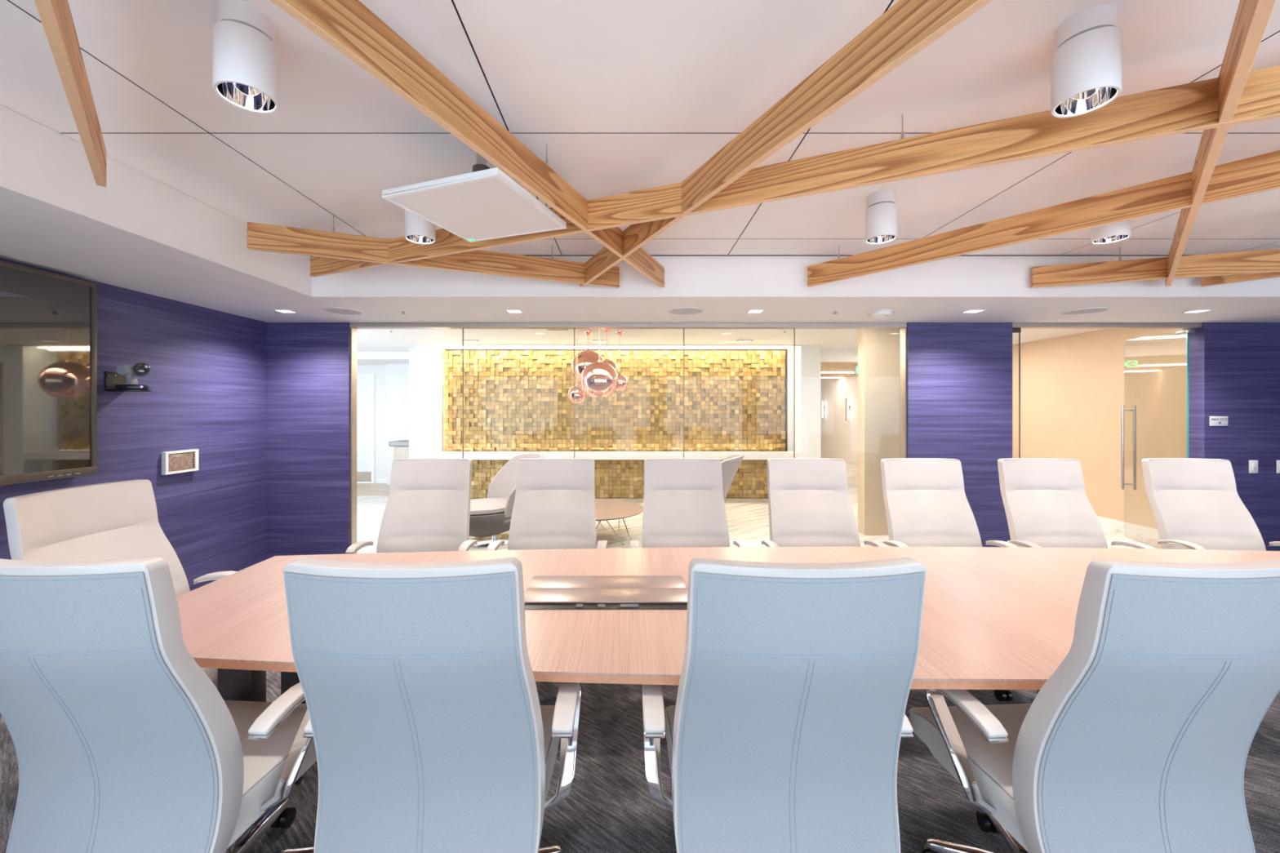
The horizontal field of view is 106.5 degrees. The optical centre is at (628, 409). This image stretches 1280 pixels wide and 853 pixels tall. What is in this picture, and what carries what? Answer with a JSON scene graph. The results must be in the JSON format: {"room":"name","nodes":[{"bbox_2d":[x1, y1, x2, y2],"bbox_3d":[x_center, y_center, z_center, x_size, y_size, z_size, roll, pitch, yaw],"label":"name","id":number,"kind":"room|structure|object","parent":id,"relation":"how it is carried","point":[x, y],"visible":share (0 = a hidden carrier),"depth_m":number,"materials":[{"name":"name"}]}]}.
{"room":"conference room","nodes":[
{"label":"conference room","id":0,"kind":"room"},
{"bbox_2d":[0,257,266,591],"bbox_3d":[-3.498,0.100,1.794,0.120,2.700,5.787,0,0,0],"label":"wall","id":1,"kind":"structure","parent":0,"point":[206,379],"depth_m":3.75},
{"bbox_2d":[0,260,97,485],"bbox_3d":[-3.392,-0.194,1.945,0.092,1.205,2.140,0,0,0],"label":"television","id":2,"kind":"object","parent":1,"relation":"attached to","point":[48,320],"visible":1,"depth_m":2.76,"materials":[{"name":"grey plastic"}]},
{"bbox_2d":[104,362,151,391],"bbox_3d":[-3.331,-0.217,3.221,0.215,0.194,0.162,0,0,0],"label":"video camera","id":3,"kind":"object","parent":1,"relation":"attached to","point":[113,381],"visible":1,"depth_m":3.18,"materials":[{"name":"black plastic"}]},
{"bbox_2d":[106,389,151,391],"bbox_3d":[-3.331,-0.126,3.205,0.215,0.012,0.120,0,0,0],"label":"shelf","id":4,"kind":"object","parent":1,"relation":"attached to","point":[116,390],"depth_m":3.17,"materials":[{"name":"black plastic"}]},
{"bbox_2d":[161,448,198,475],"bbox_3d":[-3.421,0.400,3.655,0.035,0.168,0.270,0,0,0],"label":"panel","id":5,"kind":"object","parent":1,"relation":"attached to","point":[185,460],"visible":1,"depth_m":3.63,"materials":[{"name":"white plastic"}]},
{"bbox_2d":[266,322,350,559],"bbox_3d":[-3.049,0.311,4.619,0.779,2.277,0.137,0,0,0],"label":"wall","id":6,"kind":"structure","parent":0,"point":[308,363],"depth_m":4.55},
{"bbox_2d":[349,322,906,553],"bbox_3d":[0.003,0.311,4.620,5.324,2.277,0.110,0,0,0],"label":"window","id":7,"kind":"structure","parent":6,"relation":"in","point":[353,326],"depth_m":4.58,"materials":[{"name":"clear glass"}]},
{"bbox_2d":[356,364,386,483],"bbox_3d":[-4.910,0.225,9.450,2.580,2.450,0.100,0,0,0],"label":"wall","id":8,"kind":"structure","parent":0,"point":[380,371],"depth_m":9.40,"materials":[{"name":"white paint"}]},
{"bbox_2d":[356,373,374,483],"bbox_3d":[-5.600,0.380,9.430,1.240,2.140,0.100,0,0,0],"label":"door","id":9,"kind":"structure","parent":8,"relation":"in","point":[365,382],"depth_m":9.42,"materials":[{"name":"white glass"}]},
{"bbox_2d":[376,478,386,483],"bbox_3d":[-4.780,1.405,9.393,0.320,0.090,0.015,0,0,0],"label":"baseboard","id":10,"kind":"structure","parent":8,"relation":"attached to","point":[378,480],"depth_m":9.39,"materials":[{"name":"white plastic"}]},
{"bbox_2d":[356,351,408,364],"bbox_3d":[-5.650,-0.935,8.850,4.700,0.130,1.100,0,0,0],"label":"soffit corridor","id":11,"kind":"structure","parent":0,"point":[362,357],"depth_m":8.30,"materials":[{"name":"white paint"}]},
{"bbox_2d":[386,364,408,484],"bbox_3d":[-4.120,0.225,9.275,1.000,2.450,0.250,0,0,0],"label":"wall","id":12,"kind":"structure","parent":0,"point":[397,375],"depth_m":9.15,"materials":[{"name":"white paint"}]},
{"bbox_2d":[388,440,408,460],"bbox_3d":[-3.850,0.748,8.338,0.460,0.505,0.495,0,0,0],"label":"fountain","id":13,"kind":"object","parent":12,"relation":"attached to","point":[401,447],"visible":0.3,"depth_m":8.15,"materials":[{"name":"metal"}]},
{"bbox_2d":[388,440,408,446],"bbox_3d":[-3.850,0.590,8.350,0.460,0.080,0.470,0,0,0],"label":"basin","id":14,"kind":"object","parent":13,"relation":"in","point":[400,442],"depth_m":8.11,"materials":[{"name":"ceramic"}]},
{"bbox_2d":[408,348,415,458],"bbox_3d":[-3.460,0.225,8.650,0.320,2.450,1.500,0,0,0],"label":"wall","id":15,"kind":"structure","parent":0,"point":[411,351],"depth_m":7.90,"materials":[{"name":"white paint"}]},
{"bbox_2d":[415,345,443,458],"bbox_3d":[-3.160,0.225,7.615,0.280,2.450,0.390,0,0,0],"label":"wall","id":16,"kind":"structure","parent":0,"point":[427,357],"depth_m":7.42,"materials":[{"name":"white paint"}]},
{"bbox_2d":[439,352,441,449],"bbox_3d":[-3.006,-0.125,7.660,0.008,1.550,0.060,0,0,0],"label":"light","id":17,"kind":"object","parent":16,"relation":"attached to","point":[440,354],"visible":1,"depth_m":7.65,"materials":[{"name":"beige"}]},
{"bbox_2d":[444,349,787,497],"bbox_3d":[-0.193,0.235,7.777,5.585,2.430,0.086,0,0,0],"label":"wall","id":18,"kind":"structure","parent":0,"point":[515,400],"depth_m":7.76,"materials":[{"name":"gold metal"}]},
{"bbox_2d":[443,348,791,451],"bbox_3d":[-0.170,0.225,7.905,6.260,2.450,0.190,0,0,0],"label":"wall","id":19,"kind":"structure","parent":0,"point":[789,350],"depth_m":7.81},
{"bbox_2d":[0,0,1279,254],"bbox_3d":[1.587,-1.190,1.515,7.825,0.120,3.998,0,0,0],"label":"ceiling","id":20,"kind":"structure","parent":0,"point":[624,96],"depth_m":1.76,"materials":[{"name":"white paint"}]},
{"bbox_2d":[34,0,106,186],"bbox_3d":[-1.437,-1.009,1.212,0.027,0.243,1.907,0,0,-44],"label":"beam","id":21,"kind":"structure","parent":20,"relation":"hanging from","point":[55,15],"depth_m":1.32,"materials":[{"name":"brown wood"}]},
{"bbox_2d":[212,0,279,113],"bbox_3d":[-1.100,-1.014,1.380,0.151,0.232,0.151,0,0,0],"label":"light","id":22,"kind":"object","parent":20,"relation":"in","point":[246,54],"visible":1,"depth_m":1.33,"materials":[{"name":"metal"}]},
{"bbox_2d":[404,209,435,244],"bbox_3d":[-1.100,-1.014,2.530,0.151,0.232,0.151,0,0,0],"label":"light","id":23,"kind":"object","parent":20,"relation":"in","point":[419,230],"visible":0.62,"depth_m":2.47,"materials":[{"name":"metal"}]},
{"bbox_2d":[382,151,566,242],"bbox_3d":[-0.639,-0.990,2.084,0.546,0.280,0.546,0,0,20],"label":"microphone","id":24,"kind":"object","parent":20,"relation":"hanging from","point":[483,203],"visible":0.94,"depth_m":2.00,"materials":[{"name":"white plastic"}]},
{"bbox_2d":[389,177,561,239],"bbox_3d":[-0.639,-0.854,2.084,0.514,0.004,0.514,0,0,20],"label":"grille","id":25,"kind":"object","parent":24,"relation":"attached to","point":[468,208],"depth_m":2.02,"materials":[{"name":"white metal"}]},
{"bbox_2d":[247,0,1279,288],"bbox_3d":[1.519,-1.006,1.910,7.260,0.247,3.157,0,0,0],"label":"wooden beams","id":26,"kind":"structure","parent":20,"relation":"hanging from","point":[729,179],"depth_m":1.88,"materials":[{"name":"brown wood"}]},
{"bbox_2d":[520,254,1194,256],"bbox_3d":[1.587,-1.139,3.506,7.805,0.023,0.015,0,0,0],"label":"trim","id":27,"kind":"structure","parent":20,"relation":"attached to","point":[521,255],"depth_m":3.50,"materials":[{"name":"white paint"}]},
{"bbox_2d":[865,190,897,244],"bbox_3d":[1.338,-1.014,2.530,0.151,0.232,0.151,0,0,0],"label":"ceiling light","id":28,"kind":"object","parent":20,"relation":"in","point":[881,212],"visible":1,"depth_m":2.47,"materials":[{"name":"metal"}]},
{"bbox_2d":[1050,4,1122,117],"bbox_3d":[1.338,-1.014,1.400,0.151,0.232,0.151,0,0,0],"label":"recessed light","id":29,"kind":"object","parent":20,"relation":"in","point":[1086,60],"visible":1,"depth_m":1.35,"materials":[{"name":"metal"}]},
{"bbox_2d":[1090,219,1131,244],"bbox_3d":[2.553,-1.014,2.530,0.151,0.232,0.151,0,0,0],"label":"recessed light","id":30,"kind":"object","parent":20,"relation":"in","point":[1118,231],"visible":0.46,"depth_m":2.50,"materials":[{"name":"metal"}]},
{"bbox_2d":[0,456,1279,852],"bbox_3d":[-0.600,1.475,7.950,14.800,0.050,18.100,0,0,0],"label":"floor","id":31,"kind":"structure","parent":0,"point":[609,807],"depth_m":1.88,"materials":[{"name":"carpet"}]},
{"bbox_2d":[3,479,236,688],"bbox_3d":[-1.876,0.882,1.925,0.746,1.135,0.673,0,0,0],"label":"chair","id":32,"kind":"object","parent":31,"relation":"on","point":[116,520],"visible":0.36,"depth_m":1.94,"materials":[{"name":"leather"}]},
{"bbox_2d":[0,556,316,852],"bbox_3d":[-1.206,0.882,1.324,0.673,1.135,0.746,0,0,4],"label":"chair","id":33,"kind":"object","parent":31,"relation":"on","point":[122,742],"visible":0.94,"depth_m":1.09,"materials":[{"name":"leather"}]},
{"bbox_2d":[345,457,477,554],"bbox_3d":[-1.227,0.882,2.721,0.673,1.135,0.746,0,0,-2],"label":"chair","id":34,"kind":"object","parent":31,"relation":"on","point":[428,506],"visible":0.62,"depth_m":2.95,"materials":[{"name":"leather"}]},
{"bbox_2d":[283,556,581,852],"bbox_3d":[-0.469,0.882,1.309,0.673,1.135,0.746,0,0,0],"label":"chair","id":35,"kind":"object","parent":31,"relation":"on","point":[428,725],"visible":0.99,"depth_m":1.04,"materials":[{"name":"leather"}]},
{"bbox_2d":[469,453,544,547],"bbox_3d":[-1.459,0.985,5.287,1.068,0.930,0.816,0,0,-32],"label":"lounge chair","id":36,"kind":"object","parent":31,"relation":"on","point":[490,517],"visible":0.55,"depth_m":5.10,"materials":[{"name":"white fabric"}]},
{"bbox_2d":[470,497,507,515],"bbox_3d":[-1.563,1.058,5.222,0.793,0.085,0.637,0,0,-32],"label":"seat cushion","id":37,"kind":"object","parent":36,"relation":"on","point":[485,506],"depth_m":5.02,"materials":[{"name":"white leather"}]},
{"bbox_2d":[486,457,607,688],"bbox_3d":[-0.455,0.882,2.733,0.667,1.135,0.716,0,0,0],"label":"chair","id":38,"kind":"object","parent":31,"relation":"on","point":[553,508],"visible":0.44,"depth_m":2.96,"materials":[{"name":"leather"}]},
{"bbox_2d":[595,499,643,546],"bbox_3d":[-0.360,1.274,5.320,1.070,0.348,1.070,0,0,0],"label":"coffee table","id":39,"kind":"object","parent":31,"relation":"on","point":[606,509],"visible":0.49,"depth_m":5.24,"materials":[{"name":"brown wood"}]},
{"bbox_2d":[630,457,748,547],"bbox_3d":[0.345,0.882,2.721,0.673,1.135,0.746,0,0,0],"label":"chair","id":40,"kind":"object","parent":31,"relation":"on","point":[684,505],"visible":0.51,"depth_m":2.96,"materials":[{"name":"leather"}]},
{"bbox_2d":[176,546,1279,703],"bbox_3d":[1.200,1.072,1.862,5.812,0.726,1.214,0,0,0],"label":"conference table","id":41,"kind":"object","parent":31,"relation":"on","point":[993,618],"visible":0.3,"depth_m":1.67,"materials":[{"name":"brown wood"}]},
{"bbox_2d":[524,575,687,609],"bbox_3d":[-0.085,0.704,1.851,0.624,0.009,0.322,0,0,0],"label":"hatch","id":42,"kind":"object","parent":41,"relation":"on","point":[543,592],"visible":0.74,"depth_m":1.83,"materials":[{"name":"metal"}]},
{"bbox_2d":[575,604,583,607],"bbox_3d":[-0.175,0.707,1.720,0.026,0.003,0.025,0,0,0],"label":"socket","id":43,"kind":"object","parent":42,"relation":"attached to","point":[576,605],"depth_m":1.72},
{"bbox_2d":[597,604,605,607],"bbox_3d":[-0.095,0.707,1.720,0.026,0.003,0.025,0,0,0],"label":"socket","id":44,"kind":"object","parent":42,"relation":"attached to","point":[598,605],"depth_m":1.72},
{"bbox_2d":[620,604,638,607],"bbox_3d":[0.005,0.707,1.720,0.066,0.003,0.025,0,0,0],"label":"socket","id":45,"kind":"object","parent":42,"relation":"attached to","point":[621,605],"depth_m":1.72,"materials":[{"name":"silver metal"}]},
{"bbox_2d":[720,454,744,501],"bbox_3d":[0.812,0.985,5.596,1.067,0.930,0.816,0,0,20],"label":"lounge chair","id":46,"kind":"object","parent":31,"relation":"on","point":[730,466],"visible":0.23,"depth_m":5.28,"materials":[{"name":"fabric"}]},
{"bbox_2d":[641,556,926,852],"bbox_3d":[0.372,0.882,1.309,0.673,1.135,0.746,0,0,0],"label":"chair","id":47,"kind":"object","parent":31,"relation":"on","point":[784,731],"visible":0.96,"depth_m":1.04,"materials":[{"name":"leather"}]},
{"bbox_2d":[761,457,888,546],"bbox_3d":[1.125,0.882,2.733,0.667,1.135,0.716,0,0,0],"label":"chair","id":48,"kind":"object","parent":31,"relation":"on","point":[810,504],"visible":0.44,"depth_m":2.96,"materials":[{"name":"leather"}]},
{"bbox_2d":[880,457,1017,701],"bbox_3d":[1.850,0.882,2.721,0.673,1.135,0.746,0,0,0],"label":"chair","id":49,"kind":"object","parent":31,"relation":"on","point":[926,504],"visible":0.53,"depth_m":2.96,"materials":[{"name":"leather"}]},
{"bbox_2d":[997,457,1154,548],"bbox_3d":[2.591,0.882,2.733,0.667,1.135,0.716,0,0,1],"label":"chair","id":50,"kind":"object","parent":31,"relation":"on","point":[1046,504],"visible":0.54,"depth_m":2.96,"materials":[{"name":"leather"}]},
{"bbox_2d":[908,558,1279,852],"bbox_3d":[1.199,0.882,1.307,0.673,1.135,0.742,0,0,-3],"label":"chair","id":51,"kind":"object","parent":31,"relation":"on","point":[1140,740],"visible":0.98,"depth_m":1.07,"materials":[{"name":"leather"}]},
{"bbox_2d":[1141,457,1279,551],"bbox_3d":[3.506,0.882,2.721,0.673,1.135,0.746,0,0,4],"label":"chair","id":52,"kind":"object","parent":31,"relation":"on","point":[1196,504],"visible":0.6,"depth_m":2.96,"materials":[{"name":"leather"}]},
{"bbox_2d":[0,103,1279,322],"bbox_3d":[1.631,-1.038,1.775,10.138,0.423,5.550,0,0,0],"label":"soffit","id":53,"kind":"structure","parent":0,"point":[137,232],"depth_m":3.51,"materials":[{"name":"paint"}]},
{"bbox_2d":[272,309,297,313],"bbox_3d":[-2.887,-0.826,4.030,0.124,0.003,0.124,0,0,0],"label":"recessed light","id":54,"kind":"object","parent":53,"relation":"attached to","point":[284,311],"visible":1,"depth_m":4.03,"materials":[{"name":"white"}]},
{"bbox_2d":[321,306,363,315],"bbox_3d":[-2.390,-0.823,4.010,0.300,0.009,0.300,0,0,0],"label":"ceiling speaker","id":55,"kind":"object","parent":53,"relation":"attached to","point":[339,310],"visible":1,"depth_m":3.98},
{"bbox_2d":[324,308,361,314],"bbox_3d":[-2.390,-0.824,4.010,0.270,0.006,0.270,0,0,0],"label":"grille","id":56,"kind":"object","parent":55,"relation":"attached to","point":[339,311],"depth_m":4.01,"materials":[{"name":"white metal"}]},
{"bbox_2d":[397,310,408,314],"bbox_3d":[-1.890,-0.813,4.020,0.090,0.028,0.090,0,0,0],"label":"sprinkler","id":57,"kind":"object","parent":53,"relation":"attached to","point":[402,312],"visible":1,"depth_m":4.01,"materials":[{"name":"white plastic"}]},
{"bbox_2d":[505,309,523,313],"bbox_3d":[-0.959,-0.826,4.030,0.124,0.003,0.124,0,0,0],"label":"recessed light","id":58,"kind":"object","parent":53,"relation":"attached to","point":[509,311],"visible":1,"depth_m":4.03,"materials":[{"name":"white"}]},
{"bbox_2d":[668,306,703,315],"bbox_3d":[0.486,-0.823,4.010,0.300,0.009,0.300,0,0,0],"label":"ceiling speaker","id":59,"kind":"object","parent":53,"relation":"attached to","point":[682,310],"visible":1,"depth_m":3.98},
{"bbox_2d":[670,308,702,314],"bbox_3d":[0.486,-0.824,4.010,0.270,0.006,0.270,0,0,0],"label":"grille","id":60,"kind":"object","parent":59,"relation":"attached to","point":[674,311],"depth_m":4.01,"materials":[{"name":"white metal"}]},
{"bbox_2d":[746,309,764,313],"bbox_3d":[1.075,-0.826,4.030,0.124,0.003,0.124,0,0,0],"label":"recessed light","id":61,"kind":"object","parent":53,"relation":"attached to","point":[751,311],"visible":1,"depth_m":4.03,"materials":[{"name":"white"}]},
{"bbox_2d":[829,310,840,314],"bbox_3d":[1.740,-0.813,4.020,0.090,0.028,0.090,0,0,0],"label":"sprinkler","id":62,"kind":"object","parent":53,"relation":"attached to","point":[834,312],"visible":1,"depth_m":4.01,"materials":[{"name":"white plastic"}]},
{"bbox_2d":[868,309,894,318],"bbox_3d":[2.150,-0.804,4.060,0.200,0.045,0.200,0,0,0],"label":"recessed light","id":63,"kind":"object","parent":53,"relation":"attached to","point":[883,313],"visible":1,"depth_m":4.00,"materials":[{"name":"white plastic"}]},
{"bbox_2d":[960,309,986,313],"bbox_3d":[2.908,-0.826,4.030,0.124,0.003,0.124,0,0,0],"label":"recessed light","id":64,"kind":"object","parent":53,"relation":"attached to","point":[971,311],"visible":1,"depth_m":4.03,"materials":[{"name":"white"}]},
{"bbox_2d":[1060,306,1110,315],"bbox_3d":[3.830,-0.823,4.010,0.300,0.009,0.300,0,0,0],"label":"ceiling speaker","id":65,"kind":"object","parent":53,"relation":"attached to","point":[1094,309],"visible":1,"depth_m":3.99},
{"bbox_2d":[1062,308,1107,314],"bbox_3d":[3.830,-0.824,4.010,0.270,0.006,0.270,0,0,0],"label":"grille","id":66,"kind":"object","parent":65,"relation":"attached to","point":[1078,311],"depth_m":4.01,"materials":[{"name":"white metal"}]},
{"bbox_2d":[1181,309,1213,313],"bbox_3d":[4.794,-0.826,4.030,0.124,0.003,0.124,0,0,0],"label":"recessed light","id":67,"kind":"object","parent":53,"relation":"attached to","point":[1197,310],"visible":1,"depth_m":4.03,"materials":[{"name":"white"}]},
{"bbox_2d":[356,328,1103,351],"bbox_3d":[-0.950,-1.050,10.844,14.100,0.100,12.313,0,0,0],"label":"ceiling","id":68,"kind":"structure","parent":0,"point":[367,340],"depth_m":6.66,"materials":[{"name":"white paint"}]},
{"bbox_2d":[546,328,568,330],"bbox_3d":[-0.880,-0.998,5.980,0.260,0.005,0.100,0,0,0],"label":"ceiling vent","id":69,"kind":"object","parent":68,"relation":"in","point":[547,329],"visible":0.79,"depth_m":5.98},
{"bbox_2d":[567,328,586,403],"bbox_3d":[-0.609,-0.537,5.720,0.224,0.925,0.224,0,0,0],"label":"pendant","id":70,"kind":"object","parent":68,"relation":"hanging from","point":[580,395],"visible":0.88,"depth_m":5.64,"materials":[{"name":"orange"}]},
{"bbox_2d":[570,330,603,382],"bbox_3d":[-0.510,-0.672,6.100,0.439,0.656,0.439,0,0,0],"label":"pendant","id":71,"kind":"object","parent":68,"relation":"hanging from","point":[584,358],"visible":0.62,"depth_m":5.94,"materials":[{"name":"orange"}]},
{"bbox_2d":[580,328,618,397],"bbox_3d":[-0.328,-0.570,5.450,0.435,0.860,0.435,0,0,0],"label":"pendant","id":72,"kind":"object","parent":68,"relation":"hanging from","point":[598,379],"visible":0.96,"depth_m":5.29,"materials":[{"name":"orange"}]},
{"bbox_2d":[601,328,617,373],"bbox_3d":[-0.256,-0.686,5.850,0.252,0.628,0.252,0,0,0],"label":"pendant","id":73,"kind":"object","parent":68,"relation":"hanging from","point":[611,362],"visible":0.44,"depth_m":5.81,"materials":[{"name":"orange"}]},
{"bbox_2d":[439,346,793,348],"bbox_3d":[-0.190,-0.976,7.570,5.580,0.012,0.080,0,0,0],"label":"recessed light","id":74,"kind":"object","parent":68,"relation":"in","point":[439,347],"visible":1,"depth_m":7.53,"materials":[{"name":"beige"}]},
{"bbox_2d":[432,344,801,346],"bbox_3d":[-0.170,-0.990,7.420,5.700,0.020,0.040,0,0,0],"label":"cove","id":75,"kind":"object","parent":68,"relation":"attached to","point":[433,344],"visible":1,"depth_m":7.40,"materials":[{"name":"white paint"}]},
{"bbox_2d":[615,330,627,391],"bbox_3d":[-0.112,-0.619,6.100,0.223,0.762,0.223,0,0,0],"label":"pendant","id":76,"kind":"object","parent":68,"relation":"hanging from","point":[623,381],"visible":0.69,"depth_m":6.04,"materials":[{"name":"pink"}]},
{"bbox_2d":[791,345,820,457],"bbox_3d":[2.835,0.225,7.735,0.310,2.450,0.630,0,0,0],"label":"wall","id":77,"kind":"structure","parent":0,"point":[807,357],"depth_m":7.42,"materials":[{"name":"white paint"}]},
{"bbox_2d":[434,451,799,459],"bbox_3d":[-0.175,0.730,7.550,5.750,0.110,0.220,0,0,0],"label":"trim ledge","id":78,"kind":"object","parent":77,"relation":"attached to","point":[467,455],"visible":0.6,"depth_m":7.44,"materials":[{"name":"white paint"}]},
{"bbox_2d":[820,362,857,380],"bbox_3d":[4.455,-0.910,12.560,2.990,0.040,8.880,0,0,0],"label":"ceiling","id":79,"kind":"structure","parent":0,"point":[824,366],"depth_m":10.65,"materials":[{"name":"beige paint"}]},
{"bbox_2d":[820,372,853,373],"bbox_3d":[4.465,-0.874,11.400,2.930,0.012,0.080,0,0,0],"label":"recessed light","id":80,"kind":"object","parent":79,"relation":"in","point":[820,372],"visible":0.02,"depth_m":11.36,"materials":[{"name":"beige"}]},
{"bbox_2d":[853,364,857,375],"bbox_3d":[4.620,-0.785,9.349,0.380,0.230,0.053,0,0,0],"label":"exit sign","id":81,"kind":"object","parent":79,"relation":"hanging from","point":[855,366],"visible":0.21,"depth_m":9.32,"materials":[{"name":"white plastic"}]},
{"bbox_2d":[820,349,857,362],"bbox_3d":[4.455,-0.900,8.070,2.990,0.200,0.100,0,0,0],"label":"wall passage header","id":82,"kind":"structure","parent":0,"point":[826,355],"depth_m":8.02,"materials":[{"name":"white paint"}]},
{"bbox_2d":[857,328,899,535],"bbox_3d":[3.160,0.225,5.580,0.880,2.450,0.160,0,0,0],"label":"wall pillar","id":83,"kind":"structure","parent":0,"point":[878,349],"depth_m":5.50,"materials":[{"name":"beige paint"}]},
{"bbox_2d":[899,322,1012,546],"bbox_3d":[3.162,0.311,4.619,0.993,2.277,0.137,0,0,0],"label":"wall","id":84,"kind":"structure","parent":0,"point":[959,375],"depth_m":4.55,"materials":[{"name":"purple fabric"}]},
{"bbox_2d":[1012,328,1021,457],"bbox_3d":[3.725,0.328,4.620,0.121,2.225,0.032,0,0,0],"label":"door frame","id":85,"kind":"structure","parent":84,"relation":"in","point":[1014,330],"depth_m":4.61,"materials":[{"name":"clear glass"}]},
{"bbox_2d":[820,328,1186,528],"bbox_3d":[6.025,0.225,10.844,0.150,2.450,12.313,0,0,0],"label":"wall","id":86,"kind":"structure","parent":0,"point":[1074,388],"depth_m":6.05,"materials":[{"name":"beige paint"}]},
{"bbox_2d":[820,399,825,419],"bbox_3d":[5.893,0.000,14.419,0.185,0.600,0.094,0,0,-34],"label":"wall sconce","id":87,"kind":"object","parent":86,"relation":"attached to","point":[821,401],"visible":1,"depth_m":14.39,"materials":[{"name":"metal"}]},
{"bbox_2d":[845,398,851,420],"bbox_3d":[5.893,0.000,12.769,0.185,0.600,0.094,0,0,-34],"label":"wall sconce","id":88,"kind":"object","parent":86,"relation":"attached to","point":[846,400],"visible":1,"depth_m":12.73,"materials":[{"name":"metal"}]},
{"bbox_2d":[820,453,1159,539],"bbox_3d":[5.940,1.400,10.844,0.020,0.100,12.313,0,0,0],"label":"baseboard","id":89,"kind":"structure","parent":86,"relation":"attached to","point":[1137,529],"depth_m":5.73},
{"bbox_2d":[1188,322,1279,551],"bbox_3d":[6.092,0.311,4.619,1.216,2.277,0.137,0,0,0],"label":"wall","id":90,"kind":"structure","parent":0,"point":[1234,367],"depth_m":4.55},
{"bbox_2d":[1120,328,1191,489],"bbox_3d":[5.516,0.329,5.014,0.135,2.219,0.843,0,0,16],"label":"door","id":91,"kind":"structure","parent":90,"relation":"in","point":[1187,331],"depth_m":5.34,"materials":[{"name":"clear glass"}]},
{"bbox_2d":[1208,416,1227,426],"bbox_3d":[5.615,0.112,4.545,0.170,0.092,0.010,0,0,0],"label":"sign","id":92,"kind":"object","parent":90,"relation":"attached to","point":[1213,420],"visible":1,"depth_m":4.54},
{"bbox_2d":[1248,460,1257,473],"bbox_3d":[5.948,0.545,4.545,0.082,0.124,0.011,0,0,0],"label":"switch plate","id":93,"kind":"object","parent":90,"relation":"attached to","point":[1253,464],"visible":1,"depth_m":4.54,"materials":[{"name":"white plastic"}]},
{"bbox_2d":[1276,460,1279,473],"bbox_3d":[6.210,0.545,4.545,0.082,0.124,0.011,0,0,0],"label":"switch plate","id":94,"kind":"object","parent":90,"relation":"attached to","point":[1277,461],"visible":1,"depth_m":4.54,"materials":[{"name":"white plastic"}]},
{"bbox_3d":[1.631,-1.064,4.619,10.138,0.473,0.137,0,0,0],"label":"wall header","id":95,"kind":"structure","parent":0,"visible":0},
{"bbox_2d":[1012,322,1201,328],"bbox_3d":[4.571,-0.806,4.620,1.826,0.042,0.100,0,0,0],"label":"rail","id":96,"kind":"object","parent":95,"relation":"attached to","point":[1015,325],"depth_m":4.57,"materials":[{"name":"metal"}]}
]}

